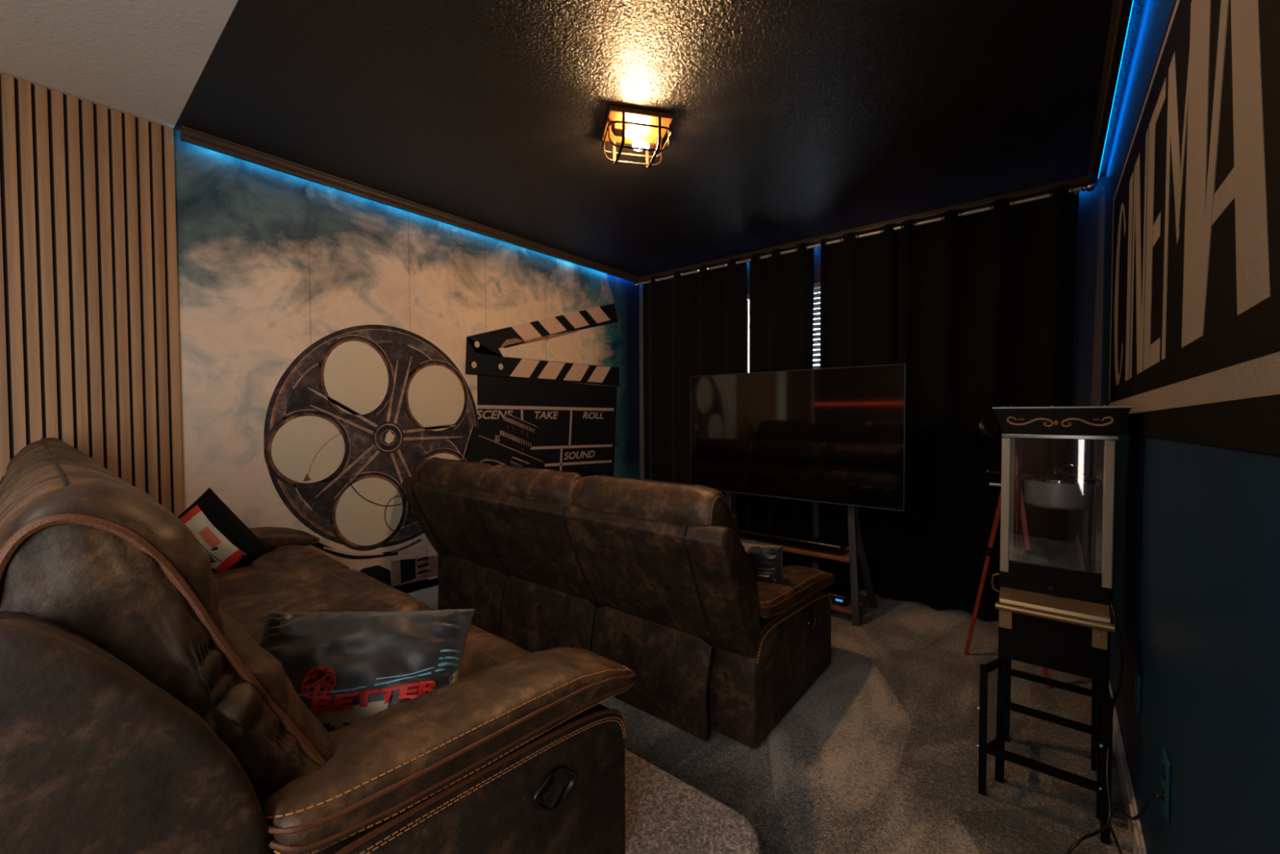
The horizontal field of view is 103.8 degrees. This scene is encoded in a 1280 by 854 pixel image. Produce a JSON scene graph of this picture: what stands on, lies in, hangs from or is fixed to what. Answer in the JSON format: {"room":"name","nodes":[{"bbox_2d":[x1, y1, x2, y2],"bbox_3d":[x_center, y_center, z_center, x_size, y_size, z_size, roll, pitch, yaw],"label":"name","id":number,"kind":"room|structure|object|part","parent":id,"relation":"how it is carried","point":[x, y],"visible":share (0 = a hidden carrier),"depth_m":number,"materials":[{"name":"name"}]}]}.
{"room":"home theater","nodes":[
{"label":"home theater","id":0,"kind":"room"},
{"bbox_2d":[0,0,1145,276],"bbox_3d":[-0.680,-1.493,1.604,3.780,0.100,6.680,1,2,39],"label":"ceiling","id":1,"kind":"structure","parent":0,"point":[793,121],"depth_m":2.21,"materials":[{"name":"black paint"}]},
{"bbox_2d":[601,105,673,168],"bbox_3d":[-0.019,-1.387,2.436,0.312,0.156,0.282,0,2,-12],"label":"ceiling light","id":2,"kind":"object","parent":1,"relation":"attached to","point":[646,130],"visible":1,"depth_m":2.37,"materials":[{"name":"brown metal"}]},
{"bbox_2d":[611,120,622,137],"bbox_3d":[-0.108,-1.410,2.370,0.058,0.069,0.034,0,2,-13],"label":"socket","id":3,"kind":"object","parent":2,"relation":"attached to","point":[616,130],"depth_m":2.36,"materials":[{"name":"brown metal"}]},
{"bbox_3d":[-0.040,-1.393,2.383,0.079,0.052,0.051,-1,2,-23],"label":"bulb","id":4,"kind":"part","parent":2,"relation":"part of","materials":[{"name":"white glass"}]},
{"bbox_3d":[-0.019,-1.453,2.434,0.300,0.025,0.260,0,2,-13],"label":"mounting plate","id":5,"kind":"part","parent":2,"relation":"part of","materials":[{"name":"brown metal"}]},
{"bbox_3d":[0.003,-1.395,2.485,0.079,0.052,0.051,0,1,-2],"label":"bulb","id":6,"kind":"part","parent":2,"relation":"part of","materials":[{"name":"white glass"}]},
{"bbox_2d":[648,137,657,149],"bbox_3d":[0.070,-1.414,2.501,0.058,0.069,0.034,0,2,-13],"label":"socket","id":7,"kind":"object","parent":2,"relation":"attached to","point":[652,141],"depth_m":2.49,"materials":[{"name":"metal"}]},
{"bbox_2d":[429,590,1133,853],"bbox_3d":[-0.673,1.346,1.677,3.780,0.100,6.680,1,2,39],"label":"floor","id":8,"kind":"structure","parent":0,"point":[879,754],"depth_m":1.96,"materials":[{"name":"grey carpet"}]},
{"bbox_2d":[400,457,835,747],"bbox_3d":[-0.264,0.724,3.002,2.459,1.043,1.196,1,2,39],"label":"recliner sofa","id":9,"kind":"object","parent":8,"relation":"on","point":[656,580],"visible":0.98,"depth_m":2.25,"materials":[{"name":"brown leather"}]},
{"bbox_3d":[-1.060,1.003,3.788,0.205,0.449,0.885,1,2,39],"label":"arm","id":10,"kind":"part","parent":9,"relation":"part of","materials":[{"name":"brown leather"}]},
{"bbox_2d":[413,457,493,488],"bbox_3d":[-1.054,0.521,3.199,0.838,0.645,0.453,1,2,39],"label":"backrest cushion","id":11,"kind":"object","parent":9,"relation":"on","point":[433,472],"depth_m":3.00,"materials":[{"name":"brown leather"}]},
{"bbox_2d":[480,464,583,502],"bbox_3d":[-0.482,0.531,2.728,0.817,0.642,0.454,1,2,39],"label":"backrest cushion","id":12,"kind":"object","parent":9,"relation":"on","point":[503,483],"depth_m":2.53,"materials":[{"name":"brown leather"}]},
{"bbox_2d":[571,475,738,533],"bbox_3d":[0.099,0.544,2.252,0.838,0.640,0.454,1,2,39],"label":"backrest cushion","id":13,"kind":"object","parent":9,"relation":"on","point":[677,508],"depth_m":2.04,"materials":[{"name":"brown leather"}]},
{"bbox_2d":[740,540,784,581],"bbox_3d":[0.476,0.663,2.431,0.461,0.257,0.174,1,2,32],"label":"throw pillow","id":14,"kind":"object","parent":9,"relation":"on","point":[766,559],"visible":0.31,"depth_m":2.31,"materials":[{"name":"grey fabric"}]},
{"bbox_3d":[0.656,1.035,2.380,0.205,0.449,0.885,1,2,39],"label":"arm","id":15,"kind":"part","parent":9,"relation":"part of","materials":[{"name":"brown leather"}]},
{"bbox_3d":[0.841,0.947,2.433,0.010,0.068,0.060,1,2,39],"label":"lever","id":16,"kind":"part","parent":9,"relation":"part of","materials":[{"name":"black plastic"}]},
{"bbox_3d":[0.844,0.947,2.446,0.018,0.090,0.133,1,2,39],"label":"recliner handle","id":17,"kind":"part","parent":9,"relation":"part of","materials":[{"name":"black plastic"}]},
{"bbox_2d":[624,749,759,853],"bbox_3d":[-1.544,1.214,1.228,2.760,0.189,2.685,1,2,39],"label":"platform","id":18,"kind":"object","parent":8,"relation":"on","point":[664,814],"visible":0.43,"depth_m":1.42,"materials":[{"name":"grey carpet"}]},
{"bbox_2d":[0,437,635,853],"bbox_3d":[-1.311,0.571,1.679,2.504,1.044,1.132,1,2,39],"label":"recliner sofa","id":19,"kind":"object","parent":18,"relation":"on","point":[144,710],"visible":0.91,"depth_m":0.72,"materials":[{"name":"brown leather"}]},
{"bbox_2d":[5,437,85,473],"bbox_3d":[-2.091,0.367,1.924,0.840,0.645,0.416,1,2,39],"label":"backrest cushion","id":20,"kind":"object","parent":19,"relation":"on","point":[48,441],"depth_m":1.77,"materials":[{"name":"brown leather"}]},
{"bbox_2d":[0,444,118,497],"bbox_3d":[-1.519,0.377,1.452,0.821,0.642,0.417,1,2,39],"label":"backrest cushion","id":21,"kind":"object","parent":19,"relation":"on","point":[36,455],"depth_m":1.24,"materials":[{"name":"brown leather"}]},
{"bbox_2d":[0,459,335,853],"bbox_3d":[-0.919,0.390,0.960,0.890,0.640,0.418,1,2,39],"label":"backrest cushion","id":22,"kind":"object","parent":19,"relation":"on","point":[88,557],"depth_m":0.67,"materials":[{"name":"brown leather"}]},
{"bbox_2d":[177,487,270,571],"bbox_3d":[-1.894,0.520,2.203,0.507,0.509,0.168,0,1,-5],"label":"throw pillow","id":23,"kind":"object","parent":19,"relation":"on","point":[228,543],"visible":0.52,"depth_m":2.16,"materials":[{"name":"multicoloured printed satin fabric"}]},
{"bbox_2d":[212,544,349,595],"bbox_3d":[-1.734,0.707,2.286,0.640,0.193,0.597,1,2,39],"label":"seat cushion","id":24,"kind":"object","parent":19,"relation":"on","point":[285,562],"depth_m":2.22,"materials":[{"name":"brown leather"}]},
{"bbox_2d":[218,568,430,644],"bbox_3d":[-1.202,0.717,1.850,0.725,0.192,0.597,1,2,39],"label":"seat cushion","id":25,"kind":"object","parent":19,"relation":"on","point":[344,589],"depth_m":1.84,"materials":[{"name":"brown leather"}]},
{"bbox_2d":[258,608,475,732],"bbox_3d":[-0.655,0.578,1.168,0.484,0.286,0.283,0,1,-6],"label":"throw pillow","id":26,"kind":"object","parent":19,"relation":"on","point":[347,668],"visible":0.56,"depth_m":1.11,"materials":[{"name":"black printed satin fabric"}]},
{"bbox_3d":[-0.369,0.882,1.048,0.205,0.449,0.814,1,2,39],"label":"arm","id":27,"kind":"part","parent":19,"relation":"part of","materials":[{"name":"brown leather"}]},
{"bbox_2d":[416,608,530,679],"bbox_3d":[-0.654,0.726,1.399,0.685,0.193,0.597,1,2,39],"label":"seat cushion","id":28,"kind":"object","parent":19,"relation":"on","point":[483,650],"depth_m":1.43,"materials":[{"name":"brown leather"}]},
{"bbox_3d":[-0.192,0.795,1.092,0.010,0.068,0.055,1,2,39],"label":"lever","id":29,"kind":"part","parent":19,"relation":"part of","materials":[{"name":"black plastic"}]},
{"bbox_3d":[-0.190,0.794,1.105,0.018,0.090,0.122,1,2,39],"label":"recliner handle","id":30,"kind":"part","parent":19,"relation":"part of","materials":[{"name":"black plastic"}]},
{"bbox_2d":[725,492,876,626],"bbox_3d":[1.089,0.694,3.628,1.075,1.105,0.407,1,2,39],"label":"tv stand","id":31,"kind":"object","parent":8,"relation":"on","point":[856,548],"visible":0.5,"depth_m":3.29,"materials":[{"name":"black metal"}]},
{"bbox_3d":[0.628,0.839,3.831,0.165,0.803,0.051,-1,2,-18],"label":"leg","id":32,"kind":"part","parent":31,"relation":"part of","materials":[{"name":"black metal"}]},
{"bbox_3d":[0.767,0.835,4.000,0.050,0.805,0.267,0,2,23],"label":"leg","id":33,"kind":"part","parent":31,"relation":"part of","materials":[{"name":"black metal"}]},
{"bbox_2d":[737,526,846,555],"bbox_3d":[1.021,0.799,3.571,0.840,0.064,0.120,1,2,39],"label":"soundbar","id":34,"kind":"object","parent":31,"relation":"on","point":[837,548],"visible":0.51,"depth_m":3.48,"materials":[{"name":"black plastic"}]},
{"bbox_2d":[689,363,906,511],"bbox_3d":[1.006,0.053,3.513,1.540,0.889,0.046,1,2,39],"label":"television","id":35,"kind":"object","parent":31,"relation":"attached to","point":[837,435],"visible":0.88,"depth_m":3.39,"materials":[{"name":"black glass"}]},
{"bbox_2d":[739,537,859,562],"bbox_3d":[1.076,0.844,3.624,0.940,0.025,0.330,1,2,39],"label":"shelf","id":36,"kind":"object","parent":31,"relation":"attached to","point":[847,557],"depth_m":3.34,"materials":[{"name":"brown wood"}]},
{"bbox_2d":[817,583,851,606],"bbox_3d":[1.293,1.137,3.453,0.300,0.064,0.233,1,2,39],"label":"media box","id":37,"kind":"object","parent":31,"relation":"on","point":[839,594],"visible":0.37,"depth_m":3.35,"materials":[{"name":"black plastic"}]},
{"bbox_2d":[831,594,868,614],"bbox_3d":[1.087,1.176,3.637,0.990,0.020,0.350,1,2,39],"label":"shelf","id":38,"kind":"object","parent":31,"relation":"attached to","point":[847,609],"depth_m":3.27,"materials":[{"name":"brown wood"}]},
{"bbox_3d":[1.374,0.852,3.219,0.051,0.803,0.165,0,1,6],"label":"leg","id":39,"kind":"part","parent":31,"relation":"part of","materials":[{"name":"grey metal"}]},
{"bbox_3d":[1.513,0.849,3.388,0.267,0.805,0.050,-1,2,-34],"label":"leg","id":40,"kind":"part","parent":31,"relation":"part of","materials":[{"name":"black metal"}]},
{"bbox_2d":[964,409,1050,688],"bbox_3d":[2.006,0.584,2.730,0.372,1.360,0.521,1,2,39],"label":"lamp","id":41,"kind":"object","parent":8,"relation":"on","point":[988,426],"visible":0.49,"depth_m":2.68,"materials":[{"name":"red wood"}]},
{"bbox_3d":[1.892,0.682,2.717,0.219,1.163,0.032,1,2,31],"label":"leg","id":42,"kind":"part","parent":41,"relation":"part of","materials":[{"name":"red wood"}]},
{"bbox_3d":[1.876,0.238,2.666,0.070,0.026,0.016,0,1,-9],"label":"tightening lever","id":43,"kind":"part","parent":41,"relation":"part of","materials":[{"name":"silver metal"}]},
{"bbox_3d":[1.981,0.686,2.549,0.035,1.165,0.270,0,1,-2],"label":"leg","id":44,"kind":"part","parent":41,"relation":"part of","materials":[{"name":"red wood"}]},
{"bbox_2d":[976,404,1132,845],"bbox_3d":[1.476,0.606,1.809,0.380,1.362,0.461,1,2,39],"label":"machine","id":45,"kind":"object","parent":8,"relation":"on","point":[1055,609],"visible":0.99,"depth_m":1.72,"materials":[{"name":"black metal"}]},
{"bbox_3d":[1.248,1.060,1.788,0.130,0.455,0.026,-1,2,-32],"label":"stabilizer leg","id":46,"kind":"part","parent":45,"relation":"part of","materials":[{"name":"black metal"}]},
{"bbox_3d":[1.310,0.211,1.843,0.043,0.012,0.012,1,2,39],"label":"knob","id":47,"kind":"part","parent":45,"relation":"part of","materials":[{"name":"silver metal"}]},
{"bbox_3d":[1.341,0.585,1.892,0.029,0.076,0.007,1,2,39],"label":"handle","id":48,"kind":"part","parent":45,"relation":"part of","materials":[{"name":"gold metal"}]},
{"bbox_3d":[1.310,1.052,1.820,0.030,0.470,0.026,1,2,39],"label":"leg","id":49,"kind":"part","parent":45,"relation":"part of","materials":[{"name":"black metal"}]},
{"bbox_3d":[1.309,0.277,1.797,0.026,0.480,0.026,1,2,39],"label":"corner post","id":50,"kind":"part","parent":45,"relation":"part of","materials":[{"name":"beige metal"}]},
{"bbox_3d":[1.497,1.046,2.048,0.030,0.470,0.026,1,2,39],"label":"leg","id":51,"kind":"part","parent":45,"relation":"part of","materials":[{"name":"black metal"}]},
{"bbox_3d":[1.500,0.271,2.029,0.026,0.480,0.026,1,2,39],"label":"corner post","id":52,"kind":"part","parent":45,"relation":"part of","materials":[{"name":"beige metal"}]},
{"bbox_3d":[1.400,0.547,1.707,0.026,0.026,0.014,1,2,39],"label":"knob","id":53,"kind":"part","parent":45,"relation":"part of","materials":[{"name":"black plastic"}]},
{"bbox_2d":[999,586,1111,623],"bbox_3d":[1.385,0.596,1.687,0.286,0.043,0.062,1,2,39],"label":"shelf","id":54,"kind":"object","parent":45,"relation":"attached to","point":[1095,609],"depth_m":1.68,"materials":[{"name":"gold metal"}]},
{"bbox_2d":[1008,547,1101,573],"bbox_3d":[1.512,0.503,1.835,0.293,0.015,0.317,1,2,39],"label":"tray","id":55,"kind":"object","parent":45,"relation":"on","point":[1080,563],"depth_m":1.83,"materials":[{"name":"metal"}]},
{"bbox_2d":[1023,479,1094,510],"bbox_3d":[1.514,0.240,1.818,0.196,0.092,0.196,1,2,39],"label":"kettle","id":56,"kind":"object","parent":45,"relation":"on","point":[1058,494],"depth_m":1.74,"materials":[{"name":"silver metal"}]},
{"bbox_3d":[1.514,0.171,1.816,0.208,0.050,0.208,1,2,39],"label":"kettle lid","id":57,"kind":"part","parent":45,"relation":"part of","materials":[{"name":"silver metal"}]},
{"bbox_2d":[1006,416,1114,426],"bbox_3d":[1.397,-0.017,1.679,0.276,0.035,0.011,1,2,39],"label":"print","id":58,"kind":"object","parent":45,"relation":"attached to","point":[1011,421],"depth_m":1.67,"materials":[{"name":"gold metal"}]},
{"bbox_3d":[1.508,-0.069,1.814,0.356,0.005,0.384,1,2,39],"label":"lid","id":59,"kind":"part","parent":45,"relation":"part of","materials":[{"name":"black metal"}]},
{"bbox_3d":[1.707,1.050,1.876,0.030,0.470,0.026,1,2,39],"label":"leg","id":60,"kind":"part","parent":45,"relation":"part of","materials":[{"name":"black metal"}]},
{"bbox_3d":[1.707,0.275,1.858,0.026,0.480,0.026,1,2,39],"label":"corner post","id":61,"kind":"part","parent":45,"relation":"part of","materials":[{"name":"beige metal"}]},
{"bbox_3d":[1.520,1.056,1.648,0.030,0.470,0.026,1,2,39],"label":"leg","id":62,"kind":"part","parent":45,"relation":"part of","materials":[{"name":"black metal"}]},
{"bbox_3d":[1.481,1.065,1.597,0.022,0.455,0.119,1,2,39],"label":"stabilizer leg","id":63,"kind":"part","parent":45,"relation":"part of","materials":[{"name":"black metal"}]},
{"bbox_3d":[1.517,0.281,1.626,0.026,0.480,0.026,1,2,39],"label":"corner post","id":64,"kind":"part","parent":45,"relation":"part of","materials":[{"name":"beige metal"}]},
{"bbox_2d":[1066,593,1162,853],"bbox_3d":[1.332,0.918,1.450,0.147,0.751,0.525,1,2,34],"label":"power cord","id":65,"kind":"object","parent":45,"relation":"attached to","point":[1108,812],"visible":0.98,"depth_m":1.50,"materials":[{"name":"black plastic"}]},
{"bbox_2d":[639,176,1105,563],"bbox_3d":[1.417,-0.145,4.191,3.780,2.740,0.120,1,2,39],"label":"wall","id":66,"kind":"structure","parent":0,"point":[1086,384],"depth_m":3.05,"materials":[{"name":"paint"}]},
{"bbox_2d":[746,299,749,373],"bbox_3d":[1.626,-0.451,4.036,1.710,1.460,0.040,1,2,39],"label":"window","id":67,"kind":"structure","parent":66,"relation":"in","point":[748,301],"depth_m":4.54,"materials":[{"name":"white glass"}]},
{"bbox_2d":[746,281,820,368],"bbox_3d":[1.590,-0.465,4.004,1.635,1.420,0.045,1,2,39],"label":"window blind","id":68,"kind":"object","parent":66,"relation":"attached to","point":[816,285],"visible":0.02,"depth_m":4.11,"materials":[{"name":"grey plastic"}]},
{"bbox_2d":[811,562,817,568],"bbox_3d":[1.377,1.171,4.172,3.540,0.110,0.014,1,2,39],"label":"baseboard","id":69,"kind":"structure","parent":66,"relation":"attached to","point":[814,565],"depth_m":4.11,"materials":[{"name":"wood"}]},
{"bbox_2d":[633,181,1095,288],"bbox_3d":[1.323,-1.403,4.043,3.475,0.087,0.171,1,2,39],"label":"curtain rod","id":70,"kind":"object","parent":66,"relation":"attached to","point":[1090,187],"visible":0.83,"depth_m":3.47,"materials":[{"name":"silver metal"}]},
{"bbox_2d":[643,257,746,527],"bbox_3d":[0.455,-0.133,4.698,1.154,2.672,0.113,1,2,39],"label":"curtain","id":71,"kind":"object","parent":70,"relation":"hanging from","point":[695,324],"visible":0.57,"depth_m":4.75,"materials":[{"name":"black fabric"}]},
{"bbox_2d":[749,242,813,567],"bbox_3d":[1.137,-0.120,4.132,0.550,2.672,0.117,1,2,39],"label":"curtain","id":72,"kind":"object","parent":70,"relation":"hanging from","point":[781,286],"visible":0.52,"depth_m":4.12,"materials":[{"name":"black fabric"}]},
{"bbox_2d":[817,223,899,598],"bbox_3d":[1.614,-0.112,3.745,0.544,2.672,0.112,1,2,39],"label":"curtain","id":73,"kind":"object","parent":70,"relation":"hanging from","point":[860,277],"visible":0.56,"depth_m":3.73,"materials":[{"name":"black fabric"}]},
{"bbox_2d":[890,184,1079,620],"bbox_3d":[2.175,-0.101,3.280,1.014,2.672,0.130,1,2,39],"label":"curtain","id":74,"kind":"object","parent":70,"relation":"hanging from","point":[986,300],"visible":0.78,"depth_m":3.31,"materials":[{"name":"black fabric"}]},
{"bbox_2d":[640,175,1088,282],"bbox_3d":[1.336,-1.481,4.061,3.500,0.058,0.046,1,2,39],"label":"trim","id":75,"kind":"structure","parent":66,"relation":"attached to","point":[1081,181],"depth_m":3.63,"materials":[{"name":"black wood"}]},
{"bbox_2d":[1100,0,1279,853],"bbox_3d":[0.714,-0.046,0.435,0.100,2.740,6.580,1,2,39],"label":"wall","id":76,"kind":"structure","parent":0,"point":[1196,552],"depth_m":1.01,"materials":[{"name":"blue paint"}]},
{"bbox_2d":[1086,0,1133,186],"bbox_3d":[1.562,-1.418,1.616,0.046,0.058,3.540,1,2,39],"label":"trim","id":77,"kind":"structure","parent":76,"relation":"attached to","point":[1122,9],"depth_m":2.03,"materials":[{"name":"black wood"}]},
{"bbox_2d":[1097,3,1133,177],"bbox_3d":[1.583,-1.433,1.598,0.004,0.012,3.520,1,2,39],"label":"led strip","id":78,"kind":"object","parent":76,"relation":"attached to","point":[1132,3],"visible":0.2,"depth_m":2.10,"materials":[{"name":"blue plastic"}]},
{"bbox_2d":[1108,679,1147,853],"bbox_3d":[0.705,1.267,0.543,0.019,0.110,6.479,1,2,39],"label":"baseboard","id":79,"kind":"structure","parent":76,"relation":"attached to","point":[1137,839],"depth_m":1.68,"materials":[{"name":"wood"}]},
{"bbox_2d":[1134,667,1141,715],"bbox_3d":[1.567,0.832,1.581,0.008,0.120,0.075,1,2,39],"label":"wall outlet","id":80,"kind":"object","parent":76,"relation":"attached to","point":[1138,679],"visible":1,"depth_m":1.56,"materials":[{"name":"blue plastic"}]},
{"bbox_2d":[1134,677,1137,688],"bbox_3d":[1.564,0.808,1.582,0.002,0.032,0.032,1,2,39],"label":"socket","id":81,"kind":"object","parent":80,"relation":"attached to","point":[1135,680],"depth_m":1.58,"materials":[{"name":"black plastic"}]},
{"bbox_2d":[1134,693,1137,703],"bbox_3d":[1.564,0.856,1.583,0.002,0.032,0.032,1,2,39],"label":"socket","id":82,"kind":"object","parent":80,"relation":"attached to","point":[1135,694],"depth_m":1.57,"materials":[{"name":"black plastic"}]},
{"bbox_2d":[1160,747,1171,822],"bbox_3d":[1.246,0.848,1.191,0.008,0.140,0.075,1,2,39],"label":"wall outlet","id":83,"kind":"object","parent":76,"relation":"attached to","point":[1166,764],"visible":1,"depth_m":1.17,"materials":[{"name":"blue plastic"}]},
{"bbox_2d":[1161,787,1164,803],"bbox_3d":[1.244,0.876,1.194,0.002,0.032,0.032,1,2,39],"label":"socket","id":84,"kind":"object","parent":83,"relation":"attached to","point":[1162,788],"depth_m":1.19,"materials":[{"name":"black plastic"}]},
{"bbox_2d":[1161,764,1165,779],"bbox_3d":[1.244,0.820,1.192,0.002,0.032,0.032,1,2,39],"label":"socket","id":85,"kind":"object","parent":83,"relation":"attached to","point":[1163,766],"depth_m":1.19,"materials":[{"name":"black plastic"}]},
{"bbox_2d":[1108,0,1279,403],"bbox_3d":[1.319,-0.601,1.243,0.006,1.034,3.320,1,2,39],"label":"wall sign","id":86,"kind":"object","parent":76,"relation":"attached to","point":[1195,277],"visible":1,"depth_m":0.99,"materials":[{"name":"black paint"}]},
{"bbox_2d":[1108,351,1279,413],"bbox_3d":[1.321,-0.073,1.256,0.004,0.112,3.320,1,2,39],"label":"wall stripe","id":87,"kind":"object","parent":76,"relation":"attached to","point":[1259,376],"depth_m":0.87,"materials":[{"name":"grey paint"}]},
{"bbox_2d":[1119,394,1279,454],"bbox_3d":[1.320,-0.008,1.258,0.006,0.129,3.320,1,2,39],"label":"wall stripe","id":88,"kind":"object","parent":76,"relation":"attached to","point":[1251,424],"depth_m":0.84,"materials":[{"name":"black paint"}]},
{"bbox_3d":[-2.131,-0.099,2.769,0.100,2.740,6.580,1,2,39],"label":"wall","id":89,"kind":"structure","parent":0,"visible":0},
{"bbox_2d":[0,72,183,516],"bbox_3d":[-2.686,-0.141,1.995,0.021,2.607,1.280,1,2,39],"label":"panel","id":90,"kind":"object","parent":89,"relation":"attached to","point":[90,345],"visible":0.54,"depth_m":2.24,"materials":[{"name":"brown wood"}]},
{"bbox_2d":[173,129,639,593],"bbox_3d":[-1.145,-0.192,3.885,0.004,2.612,3.598,1,2,39],"label":"wall mural","id":91,"kind":"object","parent":89,"relation":"attached to","point":[334,343],"visible":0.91,"depth_m":3.18,"materials":[{"name":"paper"}]},
{"bbox_2d":[263,324,479,551],"bbox_3d":[-1.645,0.062,3.280,0.002,1.445,1.345,1,2,39],"label":"print","id":92,"kind":"object","parent":91,"relation":"attached to","point":[351,412],"depth_m":3.14,"materials":[{"name":"paint"}]},
{"bbox_2d":[306,538,438,593],"bbox_3d":[-1.287,0.830,3.734,0.002,0.572,3.100,1,2,39],"label":"print","id":93,"kind":"object","parent":91,"relation":"attached to","point":[408,566],"depth_m":3.31,"materials":[{"name":"paint"}]},
{"bbox_2d":[180,125,639,282],"bbox_3d":[-1.108,-1.468,3.807,0.046,0.058,3.540,1,2,39],"label":"trim","id":94,"kind":"structure","parent":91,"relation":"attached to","point":[189,135],"depth_m":3.10,"materials":[{"name":"black wood"}]},
{"bbox_2d":[457,413,544,468],"bbox_3d":[-1.112,0.267,3.934,0.001,0.744,0.937,1,2,39],"label":"print","id":95,"kind":"object","parent":91,"relation":"attached to","point":[493,439],"depth_m":3.97,"materials":[{"name":"paint"}]},
{"bbox_2d":[465,303,619,476],"bbox_3d":[-0.748,-0.289,4.367,0.001,1.830,1.709,1,2,39],"label":"print","id":96,"kind":"object","parent":91,"relation":"attached to","point":[542,380],"depth_m":4.28},
{"bbox_2d":[408,585,438,606],"bbox_3d":[-2.051,1.208,2.805,0.016,0.125,6.479,1,2,39],"label":"baseboard","id":97,"kind":"structure","parent":89,"relation":"attached to","point":[429,596],"depth_m":3.50,"materials":[{"name":"white wood"}]}
]}

